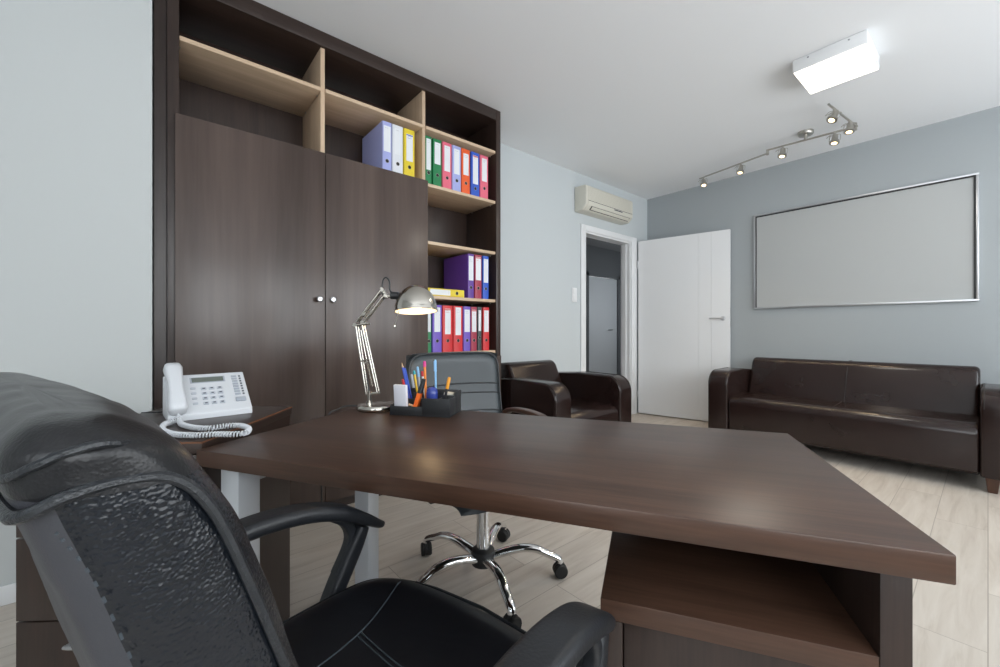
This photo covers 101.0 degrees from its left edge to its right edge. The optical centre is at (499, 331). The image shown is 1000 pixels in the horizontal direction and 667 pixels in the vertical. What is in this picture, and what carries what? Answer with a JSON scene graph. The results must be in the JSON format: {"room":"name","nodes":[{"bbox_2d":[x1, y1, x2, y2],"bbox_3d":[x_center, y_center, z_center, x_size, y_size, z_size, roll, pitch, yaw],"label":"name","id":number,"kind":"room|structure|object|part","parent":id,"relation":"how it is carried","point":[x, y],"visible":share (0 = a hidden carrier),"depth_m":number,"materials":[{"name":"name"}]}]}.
{"room":"office","nodes":[
{"label":"office","id":0,"kind":"room"},
{"bbox_2d":[0,0,151,586],"bbox_3d":[-2.417,-0.350,1.545,1.700,2.800,0.600,0,0,-40],"label":"wall","id":1,"kind":"structure","parent":0,"point":[76,75],"depth_m":1.71,"materials":[{"name":"grey paint"}]},
{"bbox_2d":[0,583,15,606],"bbox_3d":[-2.218,1.012,1.311,1.698,0.074,0.013,0,0,-40],"label":"baseboard","id":2,"kind":"structure","parent":1,"relation":"attached to","point":[7,592],"depth_m":1.58,"materials":[{"name":"white"}]},
{"bbox_2d":[152,8,646,412],"bbox_3d":[0.035,-0.350,3.930,5.124,2.800,0.120,0,0,-40],"label":"wall","id":3,"kind":"structure","parent":0,"point":[540,223],"depth_m":4.16,"materials":[{"name":"grey paint"}]},
{"bbox_2d":[572,288,576,301],"bbox_3d":[0.815,-0.400,4.499,0.080,0.156,0.014,0,0,-40],"label":"light switch","id":4,"kind":"object","parent":3,"relation":"attached to","point":[574,290],"visible":1,"depth_m":4.49,"materials":[{"name":"white paint"}]},
{"bbox_2d":[575,185,632,224],"bbox_3d":[1.208,-1.444,4.731,0.890,0.268,0.168,0,0,-40],"label":"air conditioner","id":5,"kind":"object","parent":3,"relation":"attached to","point":[589,201],"visible":1,"depth_m":4.60,"materials":[{"name":"beige plastic"}]},
{"bbox_2d":[589,206,629,221],"bbox_3d":[1.259,-1.338,4.701,0.730,0.039,0.039,0,0,-40],"label":"outlet","id":6,"kind":"object","parent":5,"relation":"attached to","point":[598,210],"depth_m":4.69,"materials":[{"name":"grey plastic"}]},
{"bbox_2d":[589,187,630,212],"bbox_3d":[1.260,-1.484,4.670,0.790,0.129,0.003,0,0,-40],"label":"grille","id":7,"kind":"object","parent":5,"relation":"attached to","point":[596,196],"depth_m":4.65,"materials":[{"name":"beige plastic"}]},
{"bbox_2d":[580,224,636,414],"bbox_3d":[1.282,-0.072,4.977,1.124,2.245,0.148,0,0,-40],"label":"trim","id":8,"kind":"structure","parent":3,"relation":"attached to","point":[628,244],"depth_m":5.22,"materials":[{"name":"white paint"}]},
{"bbox_2d":[0,413,999,666],"bbox_3d":[1.747,1.080,3.124,10.500,0.060,6.920,0,0,-40],"label":"floor","id":9,"kind":"structure","parent":0,"point":[958,625],"depth_m":1.91,"materials":[{"name":"laminate"}]},
{"bbox_2d":[16,406,291,666],"bbox_3d":[-0.979,0.661,1.247,0.453,0.772,0.521,0,0,-3],"label":"base cabinet","id":10,"kind":"object","parent":9,"relation":"on","point":[41,641],"visible":0.12,"depth_m":1.06,"materials":[{"name":"brown"}]},
{"bbox_3d":[-0.970,0.611,1.028,0.436,0.201,0.016,0,0,-3],"label":"drawer","id":11,"kind":"part","parent":10,"relation":"part of","materials":[{"name":"brown wood"}]},
{"bbox_3d":[-0.970,0.855,1.028,0.436,0.280,0.016,0,0,-3],"label":"drawer","id":12,"kind":"part","parent":10,"relation":"part of","materials":[{"name":"brown wood"}]},
{"bbox_3d":[-0.969,0.760,1.004,0.164,0.010,0.033,0,0,-3],"label":"handle","id":13,"kind":"part","parent":10,"relation":"part of","materials":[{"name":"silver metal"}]},
{"bbox_3d":[-0.970,0.407,1.028,0.436,0.197,0.016,0,0,-3],"label":"drawer","id":14,"kind":"part","parent":10,"relation":"part of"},
{"bbox_2d":[141,363,251,437],"bbox_3d":[-0.893,0.188,1.254,0.273,0.172,0.590,0,0,-44],"label":"telephone","id":15,"kind":"object","parent":10,"relation":"on","point":[200,396],"visible":0.97,"depth_m":1.32,"materials":[{"name":"grey plastic"}]},
{"bbox_3d":[-0.836,0.259,1.130,0.372,0.029,0.144,0,0,20],"label":"coiled cord","id":16,"kind":"part","parent":15,"relation":"part of","materials":[{"name":"grey plastic"}]},
{"bbox_2d":[0,372,615,666],"bbox_3d":[-0.230,0.545,0.555,0.670,1.009,0.677,0,0,36],"label":"chair","id":17,"kind":"object","parent":9,"relation":"on","point":[140,559],"visible":1,"depth_m":0.22,"materials":[{"name":"black leather"}]},
{"bbox_3d":[-0.316,0.303,0.396,0.462,0.527,0.241,0,0,36],"label":"backrest","id":18,"kind":"part","parent":17,"relation":"part of","materials":[{"name":"black leather"}]},
{"bbox_3d":[-0.396,0.376,0.743,0.070,0.107,0.434,0,0,33],"label":"armrest","id":19,"kind":"part","parent":17,"relation":"part of","materials":[{"name":"black plastic"}]},
{"bbox_3d":[-0.186,0.546,0.575,0.504,0.093,0.520,0,0,36],"label":"seat","id":20,"kind":"part","parent":17,"relation":"part of","materials":[{"name":"black leather"}]},
{"bbox_3d":[0.039,0.376,0.429,0.070,0.107,0.434,0,0,38],"label":"armrest","id":21,"kind":"part","parent":17,"relation":"part of","materials":[{"name":"black plastic"}]},
{"bbox_2d":[154,0,500,504],"bbox_3d":[-0.919,-0.349,2.734,2.111,2.797,0.469,0,0,-40],"label":"bookcase","id":22,"kind":"object","parent":9,"relation":"on","point":[273,234],"visible":0.77,"depth_m":2.34,"materials":[{"name":"brown wood"}]},
{"bbox_3d":[-1.688,-0.349,2.119,0.045,2.797,0.416,0,0,-40],"label":"panel","id":23,"kind":"part","parent":22,"relation":"part of","materials":[{"name":"brown wood"}]},
{"bbox_2d":[179,36,320,116],"bbox_3d":[-1.417,-1.414,2.340,0.652,0.022,0.388,0,0,-40],"label":"shelf","id":24,"kind":"object","parent":22,"relation":"attached to","point":[201,66],"depth_m":2.31,"materials":[{"name":"brown wood"}]},
{"bbox_3d":[-1.281,-0.022,2.175,0.682,2.025,0.021,0,0,-40],"label":"door","id":25,"kind":"part","parent":22,"relation":"part of","materials":[{"name":"brown wood"}]},
{"bbox_3d":[-1.030,-0.185,2.353,0.034,0.034,0.031,0,0,-40],"label":"knob","id":26,"kind":"part","parent":22,"relation":"part of","materials":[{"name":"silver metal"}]},
{"bbox_3d":[-1.046,-0.349,2.921,1.971,2.797,0.018,0,0,-40],"label":"panel","id":27,"kind":"part","parent":22,"relation":"part of","materials":[{"name":"brown wood"}]},
{"bbox_3d":[-0.911,-1.706,2.762,1.971,0.083,0.396,0,0,-40],"label":"rail","id":28,"kind":"part","parent":22,"relation":"part of","materials":[{"name":"brown wood"}]},
{"bbox_2d":[325,89,422,136],"bbox_3d":[-0.902,-1.414,2.775,0.646,0.022,0.388,0,0,-40],"label":"shelf","id":29,"kind":"object","parent":22,"relation":"attached to","point":[343,114],"depth_m":2.70,"materials":[{"name":"brown wood"}]},
{"bbox_2d":[362,120,390,170],"bbox_3d":[-0.843,-1.198,2.812,0.064,0.335,0.336,0,0,-40],"label":"binder","id":30,"kind":"object","parent":22,"relation":"on","point":[376,145],"visible":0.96,"depth_m":2.71,"materials":[{"name":"blue"}]},
{"bbox_3d":[-0.759,-0.022,2.616,0.676,2.025,0.021,0,0,-40],"label":"door","id":31,"kind":"part","parent":22,"relation":"part of","materials":[{"name":"brown wood"}]},
{"bbox_2d":[391,124,402,173],"bbox_3d":[-0.785,-1.198,2.860,0.076,0.335,0.336,0,0,-40],"label":"binder","id":32,"kind":"object","parent":22,"relation":"on","point":[396,131],"visible":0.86,"depth_m":2.73,"materials":[{"name":"white"}]},
{"bbox_2d":[403,128,413,176],"bbox_3d":[-0.720,-1.198,2.915,0.079,0.335,0.336,0,0,-40],"label":"binder","id":33,"kind":"object","parent":22,"relation":"on","point":[408,135],"visible":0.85,"depth_m":2.78,"materials":[{"name":"yellow"}]},
{"bbox_2d":[425,135,430,183],"bbox_3d":[-0.607,-1.198,3.010,0.051,0.335,0.336,0,0,-40],"label":"binder","id":34,"kind":"object","parent":22,"relation":"on","point":[427,138],"visible":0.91,"depth_m":2.88,"materials":[{"name":"green"}]},
{"bbox_2d":[428,314,430,352],"bbox_3d":[-0.604,-0.020,3.013,0.041,0.335,0.336,0,0,-40],"label":"binder","id":35,"kind":"object","parent":22,"relation":"on","point":[429,315],"visible":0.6,"depth_m":2.89,"materials":[{"name":"green plastic"}]},
{"bbox_2d":[431,138,440,186],"bbox_3d":[-0.552,-1.198,3.057,0.071,0.335,0.336,0,0,-40],"label":"binder","id":36,"kind":"object","parent":22,"relation":"on","point":[435,143],"visible":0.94,"depth_m":2.92,"materials":[{"name":"green"}]},
{"bbox_2d":[431,305,441,351],"bbox_3d":[-0.553,-0.020,3.056,0.078,0.335,0.336,0,0,-40],"label":"binder","id":37,"kind":"object","parent":22,"relation":"on","point":[436,318],"visible":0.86,"depth_m":2.92,"materials":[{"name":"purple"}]},
{"bbox_2d":[428,288,463,297],"bbox_3d":[-0.483,-0.281,3.083,0.325,0.055,0.286,0,0,-40],"label":"binder","id":38,"kind":"object","parent":22,"relation":"on","point":[435,291],"visible":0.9,"depth_m":2.98,"materials":[{"name":"yellow plastic"}]},
{"bbox_2d":[441,141,451,188],"bbox_3d":[-0.489,-1.198,3.110,0.079,0.335,0.336,0,0,-40],"label":"binder","id":39,"kind":"object","parent":22,"relation":"on","point":[446,148],"visible":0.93,"depth_m":2.98,"materials":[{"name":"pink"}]},
{"bbox_2d":[442,305,452,351],"bbox_3d":[-0.485,-0.020,3.113,0.086,0.335,0.336,0,0,-40],"label":"binder","id":40,"kind":"object","parent":22,"relation":"on","point":[447,311],"visible":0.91,"depth_m":2.98,"materials":[{"name":"red plastic"}]},
{"bbox_2d":[452,145,460,191],"bbox_3d":[-0.426,-1.198,3.163,0.077,0.335,0.336,0,0,-40],"label":"binder","id":41,"kind":"object","parent":22,"relation":"on","point":[456,151],"visible":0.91,"depth_m":3.03,"materials":[{"name":"blue"}]},
{"bbox_2d":[453,306,462,351],"bbox_3d":[-0.416,-0.020,3.172,0.082,0.335,0.336,0,0,-40],"label":"binder","id":42,"kind":"object","parent":22,"relation":"on","point":[457,310],"visible":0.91,"depth_m":3.04,"materials":[{"name":"red plastic"}]},
{"bbox_2d":[444,253,473,297],"bbox_3d":[-0.327,-0.420,3.247,0.058,0.335,0.336,0,0,-40],"label":"binder","id":43,"kind":"object","parent":22,"relation":"on","point":[458,270],"visible":0.98,"depth_m":3.18,"materials":[{"name":"purple plastic"}]},
{"bbox_2d":[425,126,494,156],"bbox_3d":[-0.398,-1.414,3.200,0.620,0.022,0.388,0,0,-40],"label":"shelf","id":44,"kind":"object","parent":22,"relation":"attached to","point":[431,132],"depth_m":3.06,"materials":[{"name":"brown wood"}]},
{"bbox_2d":[428,183,494,213],"bbox_3d":[-0.398,-1.019,3.200,0.620,0.022,0.388,0,0,-40],"label":"shelf","id":45,"kind":"object","parent":22,"relation":"attached to","point":[441,199],"depth_m":3.22,"materials":[{"name":"brown wood"}]},
{"bbox_2d":[428,241,494,257],"bbox_3d":[-0.398,-0.619,3.200,0.620,0.022,0.388,0,0,-40],"label":"shelf","id":46,"kind":"object","parent":22,"relation":"attached to","point":[435,249],"depth_m":3.13,"materials":[{"name":"brown wood"}]},
{"bbox_2d":[430,350,494,352],"bbox_3d":[-0.398,0.159,3.200,0.620,0.022,0.388,0,0,-40],"label":"shelf","id":47,"kind":"object","parent":22,"relation":"attached to","point":[493,351],"depth_m":3.20,"materials":[{"name":"brown wood"}]},
{"bbox_2d":[433,296,494,304],"bbox_3d":[-0.398,-0.241,3.200,0.620,0.022,0.388,0,0,-40],"label":"shelf","id":48,"kind":"object","parent":22,"relation":"attached to","point":[440,300],"depth_m":3.16,"materials":[{"name":"brown wood"}]},
{"bbox_2d":[461,148,469,193],"bbox_3d":[-0.363,-1.198,3.217,0.077,0.335,0.336,0,0,-40],"label":"binder","id":49,"kind":"object","parent":22,"relation":"on","point":[465,154],"visible":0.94,"depth_m":3.08,"materials":[{"name":"orange plastic"}]},
{"bbox_2d":[463,306,469,350],"bbox_3d":[-0.354,-0.020,3.224,0.064,0.335,0.336,0,0,-40],"label":"binder","id":50,"kind":"object","parent":22,"relation":"on","point":[466,310],"visible":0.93,"depth_m":3.09,"materials":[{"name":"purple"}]},
{"bbox_2d":[470,307,476,350],"bbox_3d":[-0.305,-0.020,3.266,0.056,0.335,0.336,0,0,-40],"label":"binder","id":51,"kind":"object","parent":22,"relation":"on","point":[473,310],"visible":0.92,"depth_m":3.13,"materials":[{"name":"red plastic"}]},
{"bbox_2d":[470,151,478,196],"bbox_3d":[-0.295,-1.198,3.274,0.081,0.335,0.336,0,0,-40],"label":"binder","id":52,"kind":"object","parent":22,"relation":"on","point":[474,157],"visible":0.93,"depth_m":3.14,"materials":[{"name":"blue plastic"}]},
{"bbox_2d":[474,255,481,298],"bbox_3d":[-0.273,-0.420,3.292,0.066,0.335,0.336,0,0,-40],"label":"binder","id":53,"kind":"object","parent":22,"relation":"on","point":[477,258],"visible":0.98,"depth_m":3.16,"materials":[{"name":"red plastic"}]},
{"bbox_2d":[477,307,481,350],"bbox_3d":[-0.263,-0.020,3.301,0.040,0.335,0.336,0,0,-40],"label":"binder","id":54,"kind":"object","parent":22,"relation":"on","point":[479,309],"visible":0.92,"depth_m":3.17,"materials":[{"name":"grey plastic"}]},
{"bbox_2d":[479,155,487,198],"bbox_3d":[-0.229,-1.198,3.330,0.079,0.335,0.336,0,0,-40],"label":"binder","id":55,"kind":"object","parent":22,"relation":"on","point":[483,160],"visible":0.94,"depth_m":3.19,"materials":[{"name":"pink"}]},
{"bbox_3d":[-0.146,-0.349,3.420,0.045,2.797,0.416,0,0,-40],"label":"panel","id":56,"kind":"part","parent":22,"relation":"part of","materials":[{"name":"brown wood"}]},
{"bbox_2d":[482,256,488,298],"bbox_3d":[-0.217,-0.420,3.339,0.058,0.335,0.336,0,0,-40],"label":"binder","id":57,"kind":"object","parent":22,"relation":"on","point":[485,259],"visible":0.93,"depth_m":3.21,"materials":[{"name":"blue plastic"}]},
{"bbox_2d":[482,307,488,349],"bbox_3d":[-0.214,-0.020,3.342,0.060,0.335,0.336,0,0,-40],"label":"binder","id":58,"kind":"object","parent":22,"relation":"on","point":[485,310],"visible":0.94,"depth_m":3.21,"materials":[{"name":"red plastic"}]},
{"bbox_3d":[-0.247,0.590,3.048,0.655,0.800,0.021,0,0,-40],"label":"door","id":59,"kind":"part","parent":22,"relation":"part of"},
{"bbox_2d":[406,351,567,627],"bbox_3d":[-0.089,0.575,1.734,0.680,0.950,0.681,0,0,-33],"label":"office chair","id":60,"kind":"object","parent":9,"relation":"on","point":[474,373],"visible":0.55,"depth_m":1.88,"materials":[{"name":"black plastic"}]},
{"bbox_3d":[-0.217,0.950,1.634,0.312,0.085,0.048,0,0,-39],"label":"leg","id":61,"kind":"part","parent":60,"relation":"part of","materials":[{"name":"silver metal"}]},
{"bbox_3d":[-0.226,0.950,1.858,0.312,0.085,0.048,0,0,35],"label":"leg","id":62,"kind":"part","parent":60,"relation":"part of","materials":[{"name":"silver metal"}]},
{"bbox_3d":[-0.209,0.315,1.962,0.486,0.430,0.149,0,0,-33],"label":"backrest","id":63,"kind":"part","parent":60,"relation":"part of","materials":[{"name":"grey leather"}]},
{"bbox_3d":[-0.061,0.611,1.735,0.490,0.068,0.500,0,0,-33],"label":"seat","id":64,"kind":"part","parent":60,"relation":"part of","materials":[{"name":"grey leather"}]},
{"bbox_3d":[-0.024,0.950,1.932,0.048,0.085,0.312,0,0,15],"label":"leg","id":65,"kind":"part","parent":60,"relation":"part of","materials":[{"name":"silver metal"}]},
{"bbox_3d":[-0.005,0.950,1.578,0.048,0.085,0.312,0,0,-21],"label":"leg","id":66,"kind":"part","parent":60,"relation":"part of","materials":[{"name":"silver metal"}]},
{"bbox_3d":[0.113,0.410,1.952,0.069,0.084,0.382,0,0,-33],"label":"armrest","id":67,"kind":"part","parent":60,"relation":"part of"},
{"bbox_3d":[0.115,0.950,1.756,0.312,0.085,0.048,0,0,-1],"label":"leg","id":68,"kind":"part","parent":60,"relation":"part of","materials":[{"name":"silver metal"}]},
{"bbox_2d":[501,360,630,421],"bbox_3d":[0.462,0.660,3.538,0.960,0.779,0.915,0,0,-40],"label":"armchair","id":69,"kind":"object","parent":9,"relation":"on","point":[538,385],"visible":0.48,"depth_m":3.41,"materials":[{"name":"brown leather"}]},
{"bbox_3d":[0.289,0.600,3.742,0.602,0.659,0.381,0,0,-40],"label":"backrest","id":70,"kind":"part","parent":69,"relation":"part of","materials":[{"name":"brown leather"}]},
{"bbox_3d":[0.165,0.661,3.280,0.175,0.579,0.900,0,0,-40],"label":"arm","id":71,"kind":"part","parent":69,"relation":"part of","materials":[{"name":"brown leather"}]},
{"bbox_3d":[0.557,0.766,3.425,0.604,0.337,0.603,0,0,-40],"label":"seat","id":72,"kind":"part","parent":69,"relation":"part of","materials":[{"name":"brown leather"}]},
{"bbox_3d":[0.765,0.661,3.787,0.175,0.579,0.900,0,0,-40],"label":"arm","id":73,"kind":"part","parent":69,"relation":"part of","materials":[{"name":"brown leather"}]},
{"bbox_2d":[197,408,955,666],"bbox_3d":[0.037,0.669,1.092,1.420,0.758,0.680,0,0,20],"label":"desk","id":74,"kind":"object","parent":9,"relation":"on","point":[728,547],"visible":0.8,"depth_m":0.76,"materials":[{"name":"brown wood"}]},
{"bbox_3d":[-0.668,0.689,1.062,0.062,0.718,0.062,0,0,20],"label":"leg","id":75,"kind":"part","parent":74,"relation":"part of","materials":[{"name":"silver metal"}]},
{"bbox_3d":[-0.498,0.689,1.541,0.062,0.718,0.062,0,0,20],"label":"leg","id":76,"kind":"part","parent":74,"relation":"part of","materials":[{"name":"silver metal"}]},
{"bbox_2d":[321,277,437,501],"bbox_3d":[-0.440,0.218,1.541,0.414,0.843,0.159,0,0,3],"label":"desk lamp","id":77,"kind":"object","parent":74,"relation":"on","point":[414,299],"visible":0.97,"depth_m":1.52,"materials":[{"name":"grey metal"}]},
{"bbox_3d":[-0.514,0.104,1.523,0.044,0.251,0.007,0,0,0],"label":"arm","id":78,"kind":"part","parent":77,"relation":"part of","materials":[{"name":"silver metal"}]},
{"bbox_3d":[-0.514,0.104,1.547,0.044,0.251,0.007,0,0,0],"label":"arm","id":79,"kind":"part","parent":77,"relation":"part of","materials":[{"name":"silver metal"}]},
{"bbox_3d":[-0.486,-0.095,1.525,0.097,0.124,0.008,0,0,0],"label":"arm","id":80,"kind":"part","parent":77,"relation":"part of","materials":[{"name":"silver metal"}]},
{"bbox_3d":[-0.483,0.099,1.523,0.062,0.255,0.007,0,0,0],"label":"arm","id":81,"kind":"part","parent":77,"relation":"part of","materials":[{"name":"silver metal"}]},
{"bbox_3d":[-0.486,-0.095,1.545,0.097,0.124,0.008,0,0,0],"label":"arm","id":82,"kind":"part","parent":77,"relation":"part of","materials":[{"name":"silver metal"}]},
{"bbox_3d":[-0.483,0.050,1.546,0.098,0.412,0.009,0,0,4],"label":"lamp cord","id":83,"kind":"part","parent":77,"relation":"part of","materials":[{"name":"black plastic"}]},
{"bbox_3d":[-0.483,0.099,1.547,0.062,0.255,0.007,0,0,0],"label":"arm","id":84,"kind":"part","parent":77,"relation":"part of","materials":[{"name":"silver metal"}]},
{"bbox_3d":[-0.474,0.246,1.537,0.053,0.048,0.024,0,0,-6],"label":"post","id":85,"kind":"part","parent":77,"relation":"part of","materials":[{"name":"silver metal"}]},
{"bbox_3d":[-0.467,-0.085,1.525,0.071,0.114,0.061,0,0,-40],"label":"arm","id":86,"kind":"part","parent":77,"relation":"part of","materials":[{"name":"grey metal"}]},
{"bbox_3d":[-0.467,-0.085,1.545,0.090,0.114,0.008,0,0,0],"label":"arm","id":87,"kind":"part","parent":77,"relation":"part of","materials":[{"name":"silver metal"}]},
{"bbox_3d":[-0.417,-0.161,1.533,0.048,0.087,0.010,0,0,1],"label":"lamp cord","id":88,"kind":"part","parent":77,"relation":"part of","materials":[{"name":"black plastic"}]},
{"bbox_2d":[390,292,399,298],"bbox_3d":[-0.392,-0.134,1.535,0.030,0.028,0.028,0,0,0],"label":"socket","id":89,"kind":"object","parent":77,"relation":"attached to","point":[393,295],"depth_m":1.52,"materials":[{"name":"black plastic"}]},
{"bbox_3d":[-0.312,-0.119,1.535,0.159,0.108,0.158,0,0,-40],"label":"lamp shade","id":90,"kind":"part","parent":77,"relation":"part of","materials":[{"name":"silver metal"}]},
{"bbox_2d":[390,388,460,417],"bbox_3d":[-0.262,0.251,1.464,0.220,0.078,0.120,0,0,13],"label":"desk organizer","id":91,"kind":"object","parent":74,"relation":"on","point":[450,406],"visible":0.85,"depth_m":1.41,"materials":[{"name":"black plastic"}]},
{"bbox_2d":[394,384,407,405],"bbox_3d":[-0.345,0.234,1.434,0.050,0.098,0.019,0,0,23],"label":"notepad","id":92,"kind":"object","parent":91,"relation":"in","point":[400,391],"visible":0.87,"depth_m":1.43,"materials":[{"name":"white paper"}]},
{"bbox_2d":[402,364,409,397],"bbox_3d":[-0.338,0.199,1.494,0.042,0.171,0.008,0,0,16],"label":"pencil","id":93,"kind":"object","parent":91,"relation":"in","point":[403,370],"visible":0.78,"depth_m":1.49,"materials":[{"name":"blue wood"}]},
{"bbox_2d":[404,368,412,398],"bbox_3d":[-0.332,0.209,1.503,0.045,0.151,0.010,0,0,20],"label":"pen","id":94,"kind":"object","parent":91,"relation":"in","point":[408,384],"visible":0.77,"depth_m":1.50,"materials":[{"name":"blue"}]},
{"bbox_2d":[411,374,414,392],"bbox_3d":[-0.317,0.220,1.520,0.025,0.127,0.009,0,0,-1],"label":"pen","id":95,"kind":"object","parent":91,"relation":"in","point":[412,378],"visible":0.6,"depth_m":1.52,"materials":[{"name":"black plastic"}]},
{"bbox_2d":[413,371,417,391],"bbox_3d":[-0.303,0.213,1.498,0.027,0.142,0.009,0,0,10],"label":"pen","id":96,"kind":"object","parent":91,"relation":"in","point":[414,372],"visible":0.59,"depth_m":1.50,"materials":[{"name":"yellow plastic"}]},
{"bbox_2d":[413,378,425,406],"bbox_3d":[-0.280,0.218,1.433,0.045,0.110,0.025,0,0,10],"label":"highlighter","id":97,"kind":"object","parent":91,"relation":"in","point":[419,394],"visible":0.91,"depth_m":1.42,"materials":[{"name":"orange plastic"}]},
{"bbox_2d":[417,366,421,398],"bbox_3d":[-0.298,0.207,1.530,0.035,0.153,0.009,0,0,43],"label":"pen","id":98,"kind":"object","parent":91,"relation":"in","point":[418,373],"visible":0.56,"depth_m":1.53,"materials":[{"name":"blue plastic"}]},
{"bbox_2d":[423,361,426,397],"bbox_3d":[-0.272,0.196,1.498,0.017,0.177,0.011,0,0,28],"label":"pen","id":99,"kind":"object","parent":91,"relation":"in","point":[424,362],"visible":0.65,"depth_m":1.50,"materials":[{"name":"orange plastic"}]},
{"bbox_2d":[426,387,437,398],"bbox_3d":[-0.236,0.226,1.431,0.042,0.068,0.042,0,0,-40],"label":"pencil sharpener","id":100,"kind":"object","parent":91,"relation":"in","point":[432,392],"visible":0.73,"depth_m":1.42,"materials":[{"name":"blue plastic"}]},
{"bbox_2d":[434,360,436,387],"bbox_3d":[-0.235,0.193,1.498,0.010,0.182,0.009,0,-1,-40],"label":"pen","id":101,"kind":"object","parent":91,"relation":"in","point":[435,361],"visible":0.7,"depth_m":1.50,"materials":[{"name":"blue plastic"}]},
{"bbox_2d":[444,377,450,398],"bbox_3d":[-0.186,0.220,1.420,0.032,0.127,0.013,0,0,-1],"label":"pen","id":102,"kind":"object","parent":91,"relation":"in","point":[449,378],"visible":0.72,"depth_m":1.42,"materials":[{"name":"orange plastic"}]},
{"bbox_3d":[0.287,0.774,0.977,0.037,0.546,0.560,0,0,20],"label":"pedestal panel","id":103,"kind":"part","parent":74,"relation":"part of","materials":[{"name":"brown wood"}]},
{"bbox_3d":[0.383,0.756,0.665,0.349,0.507,0.018,0,0,20],"label":"pedestal door","id":104,"kind":"part","parent":74,"relation":"part of","materials":[{"name":"brown wood"}]},
{"bbox_2d":[600,531,878,666],"bbox_3d":[0.453,0.482,0.917,0.390,0.035,0.560,0,0,20],"label":"shelf","id":105,"kind":"object","parent":74,"relation":"attached to","point":[776,609],"depth_m":0.71,"materials":[{"name":"brown wood"}]},
{"bbox_3d":[0.654,0.689,0.846,0.037,0.716,0.560,0,0,20],"label":"pedestal panel","id":106,"kind":"part","parent":74,"relation":"part of","materials":[{"name":"brown wood"}]},
{"bbox_2d":[708,357,999,493],"bbox_3d":[2.958,0.656,3.551,0.865,0.788,1.900,0,0,-40],"label":"sofa","id":107,"kind":"object","parent":9,"relation":"on","point":[932,415],"visible":0.94,"depth_m":3.29,"materials":[{"name":"brown leather"}]},
{"bbox_3d":[2.398,0.661,4.205,0.850,0.579,0.178,0,0,-40],"label":"arm","id":108,"kind":"part","parent":107,"relation":"part of","materials":[{"name":"brown leather"}]},
{"bbox_3d":[2.841,0.766,3.452,0.543,0.337,1.538,0,0,-40],"label":"seat","id":109,"kind":"part","parent":107,"relation":"part of","materials":[{"name":"brown leather"}]},
{"bbox_3d":[3.139,0.598,3.703,0.391,0.665,1.536,0,0,-40],"label":"backrest","id":110,"kind":"part","parent":107,"relation":"part of","materials":[{"name":"brown leather"}]},
{"bbox_3d":[3.509,0.661,2.889,0.850,0.579,0.178,0,0,-40],"label":"arm","id":111,"kind":"part","parent":107,"relation":"part of","materials":[{"name":"brown leather"}]},
{"bbox_2d":[152,0,999,199],"bbox_3d":[0.961,-1.790,1.361,7.024,0.080,5.240,0,0,-40],"label":"ceiling","id":112,"kind":"structure","parent":0,"point":[646,99],"depth_m":2.71,"materials":[{"name":"white paint"}]},
{"bbox_2d":[698,103,857,187],"bbox_3d":[2.564,-1.657,3.834,0.546,0.185,1.475,0,0,-11],"label":"track light","id":113,"kind":"object","parent":112,"relation":"attached to","point":[851,127],"visible":1,"depth_m":3.56,"materials":[{"name":"silver metal"}]},
{"bbox_2d":[793,29,879,93],"bbox_3d":[2.150,-1.706,2.638,0.376,0.086,0.366,0,0,-39],"label":"ceiling light","id":114,"kind":"object","parent":112,"relation":"attached to","point":[856,55],"visible":1,"depth_m":2.58,"materials":[{"name":"white paint"}]},
{"bbox_2d":[586,245,620,374],"bbox_3d":[1.419,-0.250,7.310,5.600,2.600,0.100,0,0,-40],"label":"wall","id":115,"kind":"structure","parent":0,"point":[598,260],"depth_m":7.67,"materials":[{"name":"grey paint"}]},
{"bbox_2d":[589,276,616,373],"bbox_3d":[1.928,0.020,7.688,0.895,2.040,0.099,0,0,-40],"label":"door","id":116,"kind":"structure","parent":115,"relation":"in","point":[602,291],"depth_m":7.69,"materials":[{"name":"white paint"}]},
{"bbox_2d":[587,272,619,374],"bbox_3d":[1.904,-0.010,7.720,1.030,2.120,0.120,0,0,-40],"label":"trim","id":117,"kind":"structure","parent":115,"relation":"attached to","point":[592,274],"depth_m":7.88,"materials":[{"name":"grey paint"}]},
{"bbox_2d":[586,237,620,251],"bbox_3d":[1.510,-1.590,7.203,5.600,0.080,2.980,0,0,-40],"label":"ceiling","id":118,"kind":"structure","parent":0,"point":[589,241],"depth_m":7.34,"materials":[{"name":"grey paint"}]},
{"bbox_2d":[647,106,999,383],"bbox_3d":[3.580,-0.350,3.625,0.100,2.800,4.920,0,0,-40],"label":"wall","id":119,"kind":"structure","parent":0,"point":[967,333],"depth_m":3.80,"materials":[{"name":"grey paint"}]},
{"bbox_2d":[637,229,730,420],"bbox_3d":[2.184,-0.056,4.966,1.052,2.188,0.162,0,0,39],"label":"door","id":120,"kind":"structure","parent":119,"relation":"in","point":[684,282],"depth_m":4.93,"materials":[{"name":"white paint"}]},
{"bbox_3d":[2.498,-0.150,4.715,0.156,0.052,0.162,0,0,39],"label":"handle","id":121,"kind":"part","parent":120,"relation":"part of","materials":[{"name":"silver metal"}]},
{"bbox_2d":[754,172,978,308],"bbox_3d":[3.282,-0.752,3.877,0.029,1.020,1.600,0,0,-40],"label":"whiteboard","id":122,"kind":"object","parent":119,"relation":"attached to","point":[916,243],"visible":1,"depth_m":3.74,"materials":[{"name":"white metal"}]}
]}

